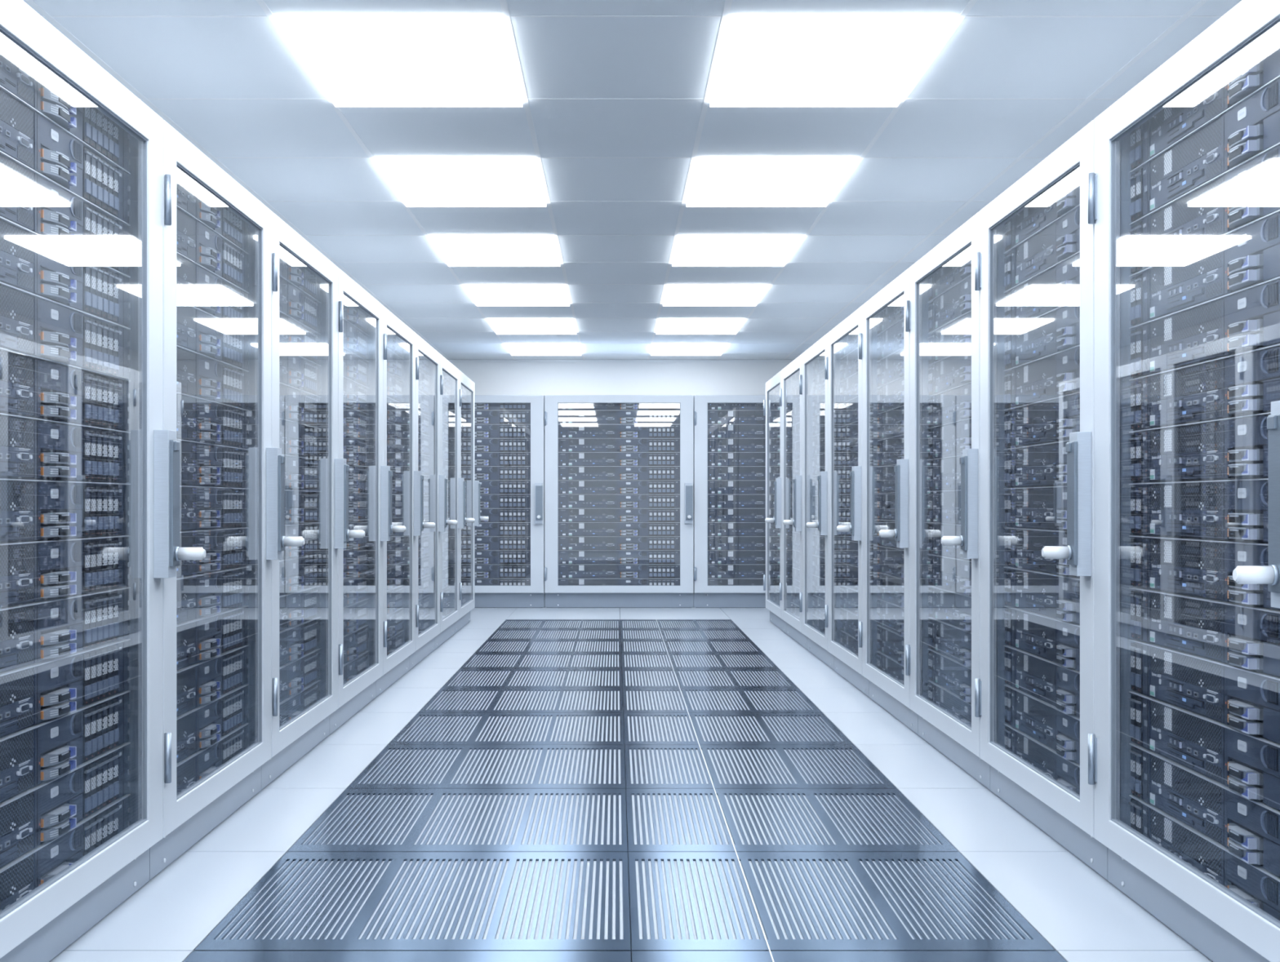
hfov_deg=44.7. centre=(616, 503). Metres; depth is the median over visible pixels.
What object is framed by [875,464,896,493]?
server
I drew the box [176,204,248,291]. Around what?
server
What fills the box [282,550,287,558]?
vent grille
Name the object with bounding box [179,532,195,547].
vent grille
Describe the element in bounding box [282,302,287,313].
vent grille
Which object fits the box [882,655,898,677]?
vent grille
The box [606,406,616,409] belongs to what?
vent grille
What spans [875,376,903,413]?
server
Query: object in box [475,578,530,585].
server
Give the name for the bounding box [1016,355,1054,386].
vent grille
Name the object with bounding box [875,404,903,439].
server
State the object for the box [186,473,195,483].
vent grille
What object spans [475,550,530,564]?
server
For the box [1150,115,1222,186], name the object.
vent grille
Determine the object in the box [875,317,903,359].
server
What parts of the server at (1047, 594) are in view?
control panel, release lever, release lever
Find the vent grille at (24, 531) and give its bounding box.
[17,524,34,538]
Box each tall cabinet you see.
[0,0,205,961]
[149,119,304,880]
[261,211,364,790]
[329,267,405,734]
[376,305,435,697]
[409,333,457,670]
[435,354,475,649]
[454,370,488,633]
[475,395,544,608]
[544,395,693,608]
[693,395,765,608]
[763,370,786,633]
[779,354,807,649]
[799,333,834,670]
[825,306,869,697]
[858,267,917,734]
[905,211,990,790]
[974,119,1107,880]
[1088,0,1279,961]
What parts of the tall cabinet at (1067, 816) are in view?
panel, lock knob, handle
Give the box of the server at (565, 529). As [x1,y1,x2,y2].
[558,522,679,536]
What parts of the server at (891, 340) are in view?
control panel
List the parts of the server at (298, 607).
control panel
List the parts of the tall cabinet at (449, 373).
glass pane, handle, lock knob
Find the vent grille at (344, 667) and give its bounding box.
[343,666,346,679]
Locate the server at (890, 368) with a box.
[875,346,903,386]
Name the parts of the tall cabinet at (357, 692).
panel, handle, lock knob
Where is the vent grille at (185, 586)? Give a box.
[176,577,195,601]
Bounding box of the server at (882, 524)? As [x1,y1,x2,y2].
[875,520,903,549]
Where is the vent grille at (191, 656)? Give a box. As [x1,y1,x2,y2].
[186,652,195,665]
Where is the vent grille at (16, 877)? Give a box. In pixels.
[0,853,33,902]
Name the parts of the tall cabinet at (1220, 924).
panel, lock knob, handle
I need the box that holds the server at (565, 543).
[558,536,679,550]
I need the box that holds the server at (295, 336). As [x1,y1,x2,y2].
[279,310,320,364]
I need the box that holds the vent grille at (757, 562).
[755,560,764,564]
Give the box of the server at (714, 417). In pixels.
[707,410,765,424]
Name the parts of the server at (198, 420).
control panel, release lever, release lever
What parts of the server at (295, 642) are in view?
control panel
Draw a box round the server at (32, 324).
[0,281,130,379]
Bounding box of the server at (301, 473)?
[281,453,320,490]
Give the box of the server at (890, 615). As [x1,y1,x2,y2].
[875,598,903,636]
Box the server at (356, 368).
[343,347,369,387]
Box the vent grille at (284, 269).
[282,267,287,278]
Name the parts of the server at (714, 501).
control panel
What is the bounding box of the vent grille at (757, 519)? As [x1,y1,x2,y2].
[755,518,764,521]
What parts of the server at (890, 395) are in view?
control panel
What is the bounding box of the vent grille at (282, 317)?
[279,312,287,333]
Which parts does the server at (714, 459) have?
control panel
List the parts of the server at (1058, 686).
control panel, release lever, release lever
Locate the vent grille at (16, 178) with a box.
[0,154,33,201]
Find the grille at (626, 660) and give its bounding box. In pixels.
[621,655,768,666]
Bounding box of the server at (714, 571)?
[707,564,765,578]
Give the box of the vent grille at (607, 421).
[606,420,616,423]
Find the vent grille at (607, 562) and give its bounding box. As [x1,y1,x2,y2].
[606,560,616,564]
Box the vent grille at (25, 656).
[17,648,34,666]
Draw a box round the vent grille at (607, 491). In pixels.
[606,490,616,493]
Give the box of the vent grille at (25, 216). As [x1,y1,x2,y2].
[17,208,34,228]
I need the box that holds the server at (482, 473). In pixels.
[475,466,530,480]
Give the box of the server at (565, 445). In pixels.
[558,438,679,452]
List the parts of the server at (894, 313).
control panel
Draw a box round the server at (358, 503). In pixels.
[348,492,369,519]
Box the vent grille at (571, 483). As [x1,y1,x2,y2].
[568,480,616,487]
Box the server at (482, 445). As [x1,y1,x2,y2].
[475,438,530,452]
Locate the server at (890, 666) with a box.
[875,651,903,684]
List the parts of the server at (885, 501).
control panel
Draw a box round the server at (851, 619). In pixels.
[846,609,857,640]
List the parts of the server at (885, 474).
control panel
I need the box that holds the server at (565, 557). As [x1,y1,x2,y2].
[558,550,679,564]
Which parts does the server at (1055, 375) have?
control panel, release lever, release lever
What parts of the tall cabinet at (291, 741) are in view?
panel, handle, lock knob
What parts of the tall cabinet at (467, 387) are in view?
glass pane, handle, lock knob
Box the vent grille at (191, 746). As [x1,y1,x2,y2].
[186,742,195,755]
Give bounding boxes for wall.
[450,362,791,395]
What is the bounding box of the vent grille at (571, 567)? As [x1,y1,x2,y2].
[568,564,616,571]
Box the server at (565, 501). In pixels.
[558,494,679,508]
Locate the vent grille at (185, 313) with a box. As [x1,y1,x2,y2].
[176,300,195,329]
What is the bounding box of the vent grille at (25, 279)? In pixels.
[17,271,34,290]
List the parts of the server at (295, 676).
control panel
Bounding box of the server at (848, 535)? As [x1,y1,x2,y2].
[845,517,857,542]
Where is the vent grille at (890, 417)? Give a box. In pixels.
[882,408,898,426]
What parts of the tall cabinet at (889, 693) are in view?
panel, lock knob, handle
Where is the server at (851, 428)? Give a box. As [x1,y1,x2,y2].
[846,420,857,447]
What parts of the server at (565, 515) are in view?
control panel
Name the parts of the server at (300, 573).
control panel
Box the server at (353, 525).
[343,520,368,549]
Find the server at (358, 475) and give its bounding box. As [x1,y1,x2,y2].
[346,463,369,493]
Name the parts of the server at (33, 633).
control panel, release lever, release lever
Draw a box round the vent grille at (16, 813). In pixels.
[0,791,33,837]
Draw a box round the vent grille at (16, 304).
[0,284,33,324]
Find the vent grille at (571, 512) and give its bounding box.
[568,509,616,515]
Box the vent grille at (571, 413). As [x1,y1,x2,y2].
[568,410,616,417]
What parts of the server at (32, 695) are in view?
control panel, release lever, release lever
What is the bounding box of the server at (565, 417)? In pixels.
[558,410,679,424]
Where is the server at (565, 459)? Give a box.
[558,452,679,466]
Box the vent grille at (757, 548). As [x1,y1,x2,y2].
[755,546,764,549]
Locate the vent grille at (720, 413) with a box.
[717,410,765,417]
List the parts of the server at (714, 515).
control panel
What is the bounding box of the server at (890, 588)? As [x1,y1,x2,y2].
[875,572,903,607]
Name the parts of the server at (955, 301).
control panel, release lever, release lever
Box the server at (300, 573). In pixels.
[279,554,320,595]
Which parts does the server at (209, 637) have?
control panel, release lever, release lever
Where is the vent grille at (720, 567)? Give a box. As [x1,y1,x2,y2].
[717,564,765,571]
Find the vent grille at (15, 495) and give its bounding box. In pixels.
[0,480,33,511]
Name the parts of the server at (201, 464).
control panel, release lever, release lever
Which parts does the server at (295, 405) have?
control panel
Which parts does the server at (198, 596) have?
control panel, release lever, release lever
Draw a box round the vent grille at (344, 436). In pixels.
[343,435,346,448]
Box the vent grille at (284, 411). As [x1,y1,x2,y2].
[282,409,287,417]
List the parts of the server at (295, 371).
control panel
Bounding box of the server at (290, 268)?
[279,247,320,302]
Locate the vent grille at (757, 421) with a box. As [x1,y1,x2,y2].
[755,420,764,423]
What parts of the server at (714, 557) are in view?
control panel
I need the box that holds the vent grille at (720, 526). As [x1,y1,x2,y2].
[717,523,765,529]
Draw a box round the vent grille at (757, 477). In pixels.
[755,476,764,479]
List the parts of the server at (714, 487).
control panel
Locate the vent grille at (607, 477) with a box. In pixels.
[606,476,616,479]
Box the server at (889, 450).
[875,434,903,466]
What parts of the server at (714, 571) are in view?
control panel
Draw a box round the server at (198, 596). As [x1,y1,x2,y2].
[176,566,248,624]
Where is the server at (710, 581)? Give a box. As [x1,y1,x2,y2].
[707,578,763,585]
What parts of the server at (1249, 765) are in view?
control panel, release lever, release lever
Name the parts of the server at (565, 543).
control panel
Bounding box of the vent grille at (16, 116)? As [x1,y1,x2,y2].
[0,88,33,139]
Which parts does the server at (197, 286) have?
control panel, release lever, release lever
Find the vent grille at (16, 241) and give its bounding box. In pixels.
[0,219,33,263]
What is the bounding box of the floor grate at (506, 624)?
[502,621,617,627]
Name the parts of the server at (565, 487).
control panel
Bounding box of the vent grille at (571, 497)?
[568,494,616,501]
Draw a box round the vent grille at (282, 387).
[279,383,287,402]
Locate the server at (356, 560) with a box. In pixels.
[343,546,368,577]
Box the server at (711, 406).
[707,403,763,410]
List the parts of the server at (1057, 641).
control panel, release lever, release lever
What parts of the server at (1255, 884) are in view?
control panel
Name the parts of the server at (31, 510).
control panel, release lever, release lever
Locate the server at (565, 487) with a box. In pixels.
[558,480,679,494]
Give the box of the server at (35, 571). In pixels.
[0,535,130,608]
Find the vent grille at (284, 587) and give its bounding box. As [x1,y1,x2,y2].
[282,585,287,593]
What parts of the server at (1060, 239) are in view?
control panel, release lever, release lever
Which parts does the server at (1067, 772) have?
control panel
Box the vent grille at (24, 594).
[17,586,34,602]
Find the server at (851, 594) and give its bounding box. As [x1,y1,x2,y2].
[846,586,857,616]
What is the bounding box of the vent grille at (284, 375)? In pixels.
[282,373,287,382]
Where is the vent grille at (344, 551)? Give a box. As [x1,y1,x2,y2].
[343,550,346,564]
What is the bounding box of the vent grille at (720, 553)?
[717,551,765,557]
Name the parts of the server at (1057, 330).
control panel, release lever, release lever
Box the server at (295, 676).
[279,648,320,702]
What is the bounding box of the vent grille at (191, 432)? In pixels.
[186,427,195,439]
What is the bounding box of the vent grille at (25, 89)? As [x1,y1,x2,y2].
[17,80,34,105]
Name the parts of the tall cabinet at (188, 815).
panel, handle, lock knob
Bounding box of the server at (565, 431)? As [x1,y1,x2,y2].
[558,424,679,438]
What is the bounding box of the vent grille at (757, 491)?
[755,490,764,493]
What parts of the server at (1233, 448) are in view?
control panel, release lever, release lever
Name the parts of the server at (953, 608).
control panel, release lever, release lever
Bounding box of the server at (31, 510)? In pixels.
[0,478,130,542]
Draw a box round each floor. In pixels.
[49,608,1213,961]
[183,619,1066,961]
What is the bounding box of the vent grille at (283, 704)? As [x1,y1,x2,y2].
[279,701,287,721]
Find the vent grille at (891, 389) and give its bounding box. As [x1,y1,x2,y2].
[882,379,898,399]
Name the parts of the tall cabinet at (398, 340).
glass pane, handle, lock knob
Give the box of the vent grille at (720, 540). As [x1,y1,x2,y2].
[717,537,765,543]
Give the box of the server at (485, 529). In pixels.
[475,522,530,536]
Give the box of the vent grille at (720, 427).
[717,424,765,431]
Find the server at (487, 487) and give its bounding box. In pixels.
[479,480,530,494]
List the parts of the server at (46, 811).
control panel, release lever, release lever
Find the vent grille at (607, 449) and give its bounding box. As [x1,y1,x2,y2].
[606,448,616,451]
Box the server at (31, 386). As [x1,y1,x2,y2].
[0,347,130,431]
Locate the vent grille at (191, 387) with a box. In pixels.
[186,382,195,394]
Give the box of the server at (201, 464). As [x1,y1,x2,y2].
[176,439,248,488]
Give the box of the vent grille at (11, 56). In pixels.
[0,35,33,78]
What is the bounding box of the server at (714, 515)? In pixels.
[707,508,765,522]
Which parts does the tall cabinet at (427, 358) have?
glass pane, handle, lock knob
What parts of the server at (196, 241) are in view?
control panel, release lever, release lever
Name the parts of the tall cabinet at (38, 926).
panel, handle, lock knob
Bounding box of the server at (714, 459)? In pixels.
[707,452,765,466]
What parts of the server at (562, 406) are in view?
control panel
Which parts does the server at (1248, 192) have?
control panel, release lever, release lever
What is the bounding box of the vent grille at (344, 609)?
[343,608,346,622]
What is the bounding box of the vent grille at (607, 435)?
[606,434,616,437]
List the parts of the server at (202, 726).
control panel, release lever, release lever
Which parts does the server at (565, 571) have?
control panel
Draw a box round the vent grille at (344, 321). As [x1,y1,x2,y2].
[343,320,346,334]
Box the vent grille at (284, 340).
[282,338,287,347]
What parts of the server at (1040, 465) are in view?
control panel, release lever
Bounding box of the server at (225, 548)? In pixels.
[176,527,248,577]
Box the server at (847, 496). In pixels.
[845,494,850,517]
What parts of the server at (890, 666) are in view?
control panel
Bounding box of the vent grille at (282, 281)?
[279,276,287,297]
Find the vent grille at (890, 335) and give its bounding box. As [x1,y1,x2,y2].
[882,322,898,345]
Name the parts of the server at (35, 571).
control panel, release lever, release lever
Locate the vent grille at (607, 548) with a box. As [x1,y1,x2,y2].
[606,546,616,549]
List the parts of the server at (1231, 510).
control panel, release lever, release lever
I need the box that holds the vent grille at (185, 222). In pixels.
[176,207,195,240]
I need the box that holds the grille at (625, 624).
[622,621,734,627]
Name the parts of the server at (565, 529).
control panel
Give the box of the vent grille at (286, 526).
[284,525,287,537]
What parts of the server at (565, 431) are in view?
control panel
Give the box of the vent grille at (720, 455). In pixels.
[717,453,765,459]
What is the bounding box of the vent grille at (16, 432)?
[0,415,33,448]
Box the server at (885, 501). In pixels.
[875,492,894,519]
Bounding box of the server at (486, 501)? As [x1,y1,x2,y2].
[480,494,530,508]
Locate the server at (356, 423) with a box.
[343,405,368,439]
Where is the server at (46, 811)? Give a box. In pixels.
[0,742,130,868]
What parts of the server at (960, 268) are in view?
control panel, release lever, release lever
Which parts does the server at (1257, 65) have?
control panel, release lever, release lever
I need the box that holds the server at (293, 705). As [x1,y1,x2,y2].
[279,680,320,726]
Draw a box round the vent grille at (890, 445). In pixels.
[882,436,898,453]
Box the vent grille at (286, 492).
[284,491,287,506]
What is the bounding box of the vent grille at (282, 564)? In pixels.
[279,560,287,578]
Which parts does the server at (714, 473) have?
control panel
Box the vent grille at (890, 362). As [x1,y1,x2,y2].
[882,351,898,372]
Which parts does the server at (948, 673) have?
control panel, release lever, release lever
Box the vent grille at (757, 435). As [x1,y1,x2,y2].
[755,434,764,437]
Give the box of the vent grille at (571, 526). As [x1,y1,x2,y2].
[568,523,616,529]
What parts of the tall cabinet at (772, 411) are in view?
lock knob, glass pane, handle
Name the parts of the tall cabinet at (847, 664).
glass pane, lock knob, handle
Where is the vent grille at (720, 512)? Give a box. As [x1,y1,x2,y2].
[717,509,765,515]
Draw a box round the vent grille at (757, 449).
[755,448,764,451]
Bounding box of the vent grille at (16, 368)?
[0,350,33,386]
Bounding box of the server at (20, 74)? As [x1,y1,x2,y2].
[0,35,129,172]
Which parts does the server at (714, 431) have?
control panel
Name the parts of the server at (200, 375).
control panel, release lever, release lever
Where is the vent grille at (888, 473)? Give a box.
[882,465,895,479]
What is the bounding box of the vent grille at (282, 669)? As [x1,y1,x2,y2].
[279,666,287,685]
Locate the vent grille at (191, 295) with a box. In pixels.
[186,291,195,305]
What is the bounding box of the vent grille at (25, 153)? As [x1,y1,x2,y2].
[17,144,34,167]
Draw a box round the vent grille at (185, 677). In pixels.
[176,666,195,695]
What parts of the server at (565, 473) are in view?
control panel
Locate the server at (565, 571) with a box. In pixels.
[558,564,679,578]
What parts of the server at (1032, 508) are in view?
control panel, release lever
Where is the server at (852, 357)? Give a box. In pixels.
[846,347,857,377]
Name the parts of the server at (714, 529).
control panel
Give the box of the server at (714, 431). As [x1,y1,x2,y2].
[707,424,765,438]
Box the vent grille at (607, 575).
[606,574,616,577]
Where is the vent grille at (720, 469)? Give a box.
[717,466,765,473]
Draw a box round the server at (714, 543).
[707,536,765,550]
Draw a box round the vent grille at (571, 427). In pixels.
[568,424,616,431]
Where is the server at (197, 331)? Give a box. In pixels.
[176,298,248,369]
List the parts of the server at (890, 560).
control panel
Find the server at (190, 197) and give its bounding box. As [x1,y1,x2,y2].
[176,169,248,253]
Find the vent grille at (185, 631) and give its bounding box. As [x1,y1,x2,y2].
[176,622,195,648]
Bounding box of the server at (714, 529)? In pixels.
[707,522,765,536]
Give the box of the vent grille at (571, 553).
[568,551,616,557]
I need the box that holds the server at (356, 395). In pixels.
[343,376,369,413]
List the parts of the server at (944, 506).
control panel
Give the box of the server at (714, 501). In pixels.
[707,494,765,508]
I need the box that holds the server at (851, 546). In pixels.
[846,540,857,566]
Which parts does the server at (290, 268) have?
control panel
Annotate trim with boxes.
[25,0,1222,359]
[448,360,793,362]
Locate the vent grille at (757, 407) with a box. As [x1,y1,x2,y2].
[755,406,763,409]
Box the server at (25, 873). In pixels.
[0,794,130,911]
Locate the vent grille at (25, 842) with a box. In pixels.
[17,833,34,856]
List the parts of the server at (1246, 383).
control panel, release lever, release lever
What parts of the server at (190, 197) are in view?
control panel, release lever, release lever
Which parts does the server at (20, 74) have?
control panel, release lever, release lever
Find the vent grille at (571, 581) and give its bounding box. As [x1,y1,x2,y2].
[568,578,616,585]
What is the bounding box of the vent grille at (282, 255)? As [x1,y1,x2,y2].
[279,247,287,262]
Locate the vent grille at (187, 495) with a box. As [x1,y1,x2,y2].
[179,487,195,508]
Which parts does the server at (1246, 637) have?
control panel, release lever, release lever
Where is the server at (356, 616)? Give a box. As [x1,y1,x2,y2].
[343,598,369,635]
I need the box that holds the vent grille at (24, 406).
[17,398,34,413]
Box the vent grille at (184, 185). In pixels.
[176,169,195,196]
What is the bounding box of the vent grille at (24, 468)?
[17,462,34,475]
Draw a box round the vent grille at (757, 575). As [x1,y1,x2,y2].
[755,574,764,577]
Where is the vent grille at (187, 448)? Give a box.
[179,440,195,463]
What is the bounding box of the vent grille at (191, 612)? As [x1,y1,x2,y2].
[186,608,195,619]
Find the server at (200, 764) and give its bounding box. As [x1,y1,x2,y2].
[176,723,248,795]
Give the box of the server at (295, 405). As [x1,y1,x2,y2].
[279,382,320,427]
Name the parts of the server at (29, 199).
control panel, release lever, release lever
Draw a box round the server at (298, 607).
[279,586,320,631]
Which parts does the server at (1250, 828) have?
control panel, release lever, release lever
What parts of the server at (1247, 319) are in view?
control panel, release lever, release lever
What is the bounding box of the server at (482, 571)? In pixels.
[475,564,530,578]
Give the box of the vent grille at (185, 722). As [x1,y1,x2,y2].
[176,711,195,742]
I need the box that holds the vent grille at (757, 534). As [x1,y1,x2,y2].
[755,533,764,535]
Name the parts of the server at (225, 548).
control panel, release lever, release lever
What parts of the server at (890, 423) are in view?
control panel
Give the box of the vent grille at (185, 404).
[176,394,195,419]
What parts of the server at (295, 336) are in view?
control panel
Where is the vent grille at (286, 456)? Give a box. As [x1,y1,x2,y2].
[284,455,287,472]
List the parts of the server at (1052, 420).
control panel, release lever, release lever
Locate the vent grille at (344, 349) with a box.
[343,348,346,363]
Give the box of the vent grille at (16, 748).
[0,729,33,772]
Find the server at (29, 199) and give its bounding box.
[0,151,130,275]
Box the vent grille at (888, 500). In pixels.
[882,493,894,506]
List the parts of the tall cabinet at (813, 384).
lock knob, glass pane, handle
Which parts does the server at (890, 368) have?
control panel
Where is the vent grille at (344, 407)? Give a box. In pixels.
[343,406,346,420]
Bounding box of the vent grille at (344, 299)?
[343,296,346,306]
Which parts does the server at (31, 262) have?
control panel, release lever, release lever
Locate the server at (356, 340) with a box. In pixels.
[343,318,369,360]
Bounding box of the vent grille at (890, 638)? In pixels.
[882,628,898,648]
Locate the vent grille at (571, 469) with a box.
[568,466,616,473]
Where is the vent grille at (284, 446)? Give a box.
[282,444,287,453]
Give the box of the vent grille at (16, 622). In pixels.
[0,605,33,641]
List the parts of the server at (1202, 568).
control panel, release lever, release lever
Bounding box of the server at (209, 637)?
[176,605,248,671]
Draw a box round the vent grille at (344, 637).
[343,636,346,650]
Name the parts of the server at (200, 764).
control panel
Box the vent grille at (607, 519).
[606,518,616,521]
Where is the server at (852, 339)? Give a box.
[847,328,857,353]
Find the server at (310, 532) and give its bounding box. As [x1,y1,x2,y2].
[279,522,320,560]
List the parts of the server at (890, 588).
control panel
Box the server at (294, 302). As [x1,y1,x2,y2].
[279,274,320,333]
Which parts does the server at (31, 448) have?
control panel, release lever, release lever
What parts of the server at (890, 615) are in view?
control panel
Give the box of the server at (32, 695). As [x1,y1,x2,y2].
[0,639,130,737]
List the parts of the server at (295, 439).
control panel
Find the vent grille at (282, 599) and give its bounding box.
[279,595,287,614]
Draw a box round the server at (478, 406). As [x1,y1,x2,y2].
[475,403,530,410]
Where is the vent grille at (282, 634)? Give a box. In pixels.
[279,631,287,649]
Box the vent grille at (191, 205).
[186,200,195,215]
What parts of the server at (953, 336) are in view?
control panel, release lever, release lever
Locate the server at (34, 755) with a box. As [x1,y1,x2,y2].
[0,690,130,803]
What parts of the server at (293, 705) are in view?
control panel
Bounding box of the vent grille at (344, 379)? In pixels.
[343,377,346,391]
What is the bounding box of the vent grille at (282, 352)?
[279,347,287,367]
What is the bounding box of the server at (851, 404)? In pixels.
[846,395,857,424]
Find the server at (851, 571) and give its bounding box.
[846,563,857,591]
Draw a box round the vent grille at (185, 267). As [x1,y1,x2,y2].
[176,253,195,285]
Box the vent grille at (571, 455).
[568,453,616,459]
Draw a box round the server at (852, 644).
[846,633,857,655]
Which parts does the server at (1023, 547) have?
control panel, release lever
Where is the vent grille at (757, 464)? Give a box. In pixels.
[755,462,764,465]
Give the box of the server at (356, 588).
[343,572,369,607]
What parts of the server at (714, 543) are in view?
control panel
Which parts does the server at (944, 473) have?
control panel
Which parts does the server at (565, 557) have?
control panel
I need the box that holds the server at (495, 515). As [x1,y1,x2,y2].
[480,508,530,522]
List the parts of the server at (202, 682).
control panel, release lever, release lever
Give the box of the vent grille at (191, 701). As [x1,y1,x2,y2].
[186,697,195,711]
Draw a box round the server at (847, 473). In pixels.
[845,470,851,494]
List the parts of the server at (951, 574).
control panel, release lever, release lever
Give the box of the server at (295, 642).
[279,617,320,666]
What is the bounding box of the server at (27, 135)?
[0,84,130,223]
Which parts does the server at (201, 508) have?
control panel, release lever, release lever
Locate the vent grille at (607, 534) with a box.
[606,533,616,535]
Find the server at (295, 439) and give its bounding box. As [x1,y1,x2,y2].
[279,417,320,459]
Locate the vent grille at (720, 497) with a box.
[717,494,765,501]
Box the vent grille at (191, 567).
[186,563,195,573]
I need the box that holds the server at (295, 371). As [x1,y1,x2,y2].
[279,346,320,395]
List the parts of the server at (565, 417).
control panel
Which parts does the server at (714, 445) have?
control panel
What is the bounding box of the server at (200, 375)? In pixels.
[176,345,248,409]
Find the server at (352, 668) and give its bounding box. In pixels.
[343,651,368,684]
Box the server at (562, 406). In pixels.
[558,403,679,410]
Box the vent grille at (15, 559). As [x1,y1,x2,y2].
[0,543,33,576]
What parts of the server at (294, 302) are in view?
control panel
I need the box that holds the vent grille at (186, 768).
[176,755,195,788]
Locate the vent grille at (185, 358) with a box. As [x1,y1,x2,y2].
[176,346,195,374]
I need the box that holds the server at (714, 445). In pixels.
[707,438,765,452]
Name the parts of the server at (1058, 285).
control panel, release lever, release lever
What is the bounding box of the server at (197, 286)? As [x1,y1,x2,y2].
[176,251,248,330]
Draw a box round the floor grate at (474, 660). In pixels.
[466,655,618,666]
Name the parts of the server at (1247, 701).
control panel, release lever, release lever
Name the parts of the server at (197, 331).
control panel, release lever, release lever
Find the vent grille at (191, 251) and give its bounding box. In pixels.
[186,246,195,260]
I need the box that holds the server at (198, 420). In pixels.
[176,391,248,448]
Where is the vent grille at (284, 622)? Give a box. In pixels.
[282,620,287,629]
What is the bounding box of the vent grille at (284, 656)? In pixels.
[282,654,287,664]
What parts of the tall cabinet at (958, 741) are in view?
panel, lock knob, handle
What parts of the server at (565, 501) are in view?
control panel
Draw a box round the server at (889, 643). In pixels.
[875,625,903,666]
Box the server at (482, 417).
[475,410,530,424]
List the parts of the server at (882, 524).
control panel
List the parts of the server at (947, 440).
control panel, release lever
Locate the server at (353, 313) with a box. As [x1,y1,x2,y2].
[343,296,368,334]
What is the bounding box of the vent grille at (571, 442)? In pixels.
[568,439,616,445]
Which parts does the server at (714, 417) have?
control panel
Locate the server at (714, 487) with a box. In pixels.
[707,480,765,494]
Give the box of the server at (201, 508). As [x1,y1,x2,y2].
[179,485,248,531]
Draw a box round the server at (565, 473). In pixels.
[558,466,679,480]
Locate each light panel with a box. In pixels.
[275,17,522,106]
[374,158,546,207]
[429,235,559,266]
[463,284,569,306]
[487,318,576,334]
[504,343,581,355]
[651,343,728,355]
[656,318,745,334]
[662,284,768,306]
[671,235,803,266]
[686,158,857,207]
[710,17,956,106]
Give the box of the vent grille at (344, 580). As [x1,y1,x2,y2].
[343,579,346,593]
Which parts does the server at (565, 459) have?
control panel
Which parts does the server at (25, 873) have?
control panel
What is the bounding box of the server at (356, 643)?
[343,624,369,664]
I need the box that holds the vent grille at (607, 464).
[606,462,616,465]
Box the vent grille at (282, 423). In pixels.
[279,419,287,437]
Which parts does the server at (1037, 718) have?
control panel, release lever, release lever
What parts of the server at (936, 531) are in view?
control panel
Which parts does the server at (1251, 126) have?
control panel, release lever, release lever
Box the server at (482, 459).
[475,452,530,466]
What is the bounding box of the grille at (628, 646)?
[623,641,754,651]
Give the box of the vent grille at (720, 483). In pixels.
[717,480,765,487]
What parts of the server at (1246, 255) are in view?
control panel, release lever, release lever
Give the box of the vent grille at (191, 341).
[186,337,195,349]
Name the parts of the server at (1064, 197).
control panel, release lever, release lever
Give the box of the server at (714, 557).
[707,550,765,564]
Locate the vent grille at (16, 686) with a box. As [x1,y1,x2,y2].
[0,667,33,706]
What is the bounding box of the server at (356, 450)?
[343,434,369,466]
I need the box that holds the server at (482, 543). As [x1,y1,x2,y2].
[475,536,530,550]
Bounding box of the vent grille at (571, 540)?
[568,537,616,543]
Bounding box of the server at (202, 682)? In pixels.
[176,644,248,717]
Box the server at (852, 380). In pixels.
[846,372,857,400]
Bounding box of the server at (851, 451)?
[845,444,857,471]
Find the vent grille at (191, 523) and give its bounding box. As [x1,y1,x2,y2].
[186,519,195,528]
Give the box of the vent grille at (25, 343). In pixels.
[17,334,34,352]
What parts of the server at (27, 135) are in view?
control panel, release lever, release lever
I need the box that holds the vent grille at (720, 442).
[717,439,765,445]
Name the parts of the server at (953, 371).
control panel, release lever, release lever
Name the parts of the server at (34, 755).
control panel, release lever, release lever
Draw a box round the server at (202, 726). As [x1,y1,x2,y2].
[176,684,248,764]
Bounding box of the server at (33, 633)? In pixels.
[0,586,130,673]
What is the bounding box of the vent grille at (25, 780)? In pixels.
[17,772,34,792]
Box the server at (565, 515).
[558,508,679,522]
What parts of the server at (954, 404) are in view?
control panel, release lever, release lever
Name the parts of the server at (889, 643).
control panel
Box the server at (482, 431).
[475,424,530,438]
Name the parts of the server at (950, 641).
control panel, release lever, release lever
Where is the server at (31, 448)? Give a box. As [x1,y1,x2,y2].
[0,413,130,483]
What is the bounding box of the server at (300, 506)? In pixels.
[284,489,320,524]
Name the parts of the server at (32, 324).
control panel, release lever, release lever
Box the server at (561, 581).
[558,578,679,585]
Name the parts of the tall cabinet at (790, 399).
lock knob, glass pane, handle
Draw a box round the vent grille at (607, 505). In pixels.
[606,504,616,507]
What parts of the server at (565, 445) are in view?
control panel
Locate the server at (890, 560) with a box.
[875,546,903,578]
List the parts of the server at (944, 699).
control panel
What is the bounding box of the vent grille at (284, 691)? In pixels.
[282,689,287,699]
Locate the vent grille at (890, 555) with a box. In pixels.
[882,547,898,563]
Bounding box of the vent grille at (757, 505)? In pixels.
[755,504,764,507]
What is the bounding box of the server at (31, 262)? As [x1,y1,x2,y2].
[0,216,130,327]
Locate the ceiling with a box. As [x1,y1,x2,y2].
[22,0,1241,359]
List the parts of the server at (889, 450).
control panel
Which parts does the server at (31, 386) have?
control panel, release lever, release lever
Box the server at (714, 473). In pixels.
[707,466,765,480]
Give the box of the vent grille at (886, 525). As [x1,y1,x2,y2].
[882,520,894,529]
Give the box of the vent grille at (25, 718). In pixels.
[17,710,34,728]

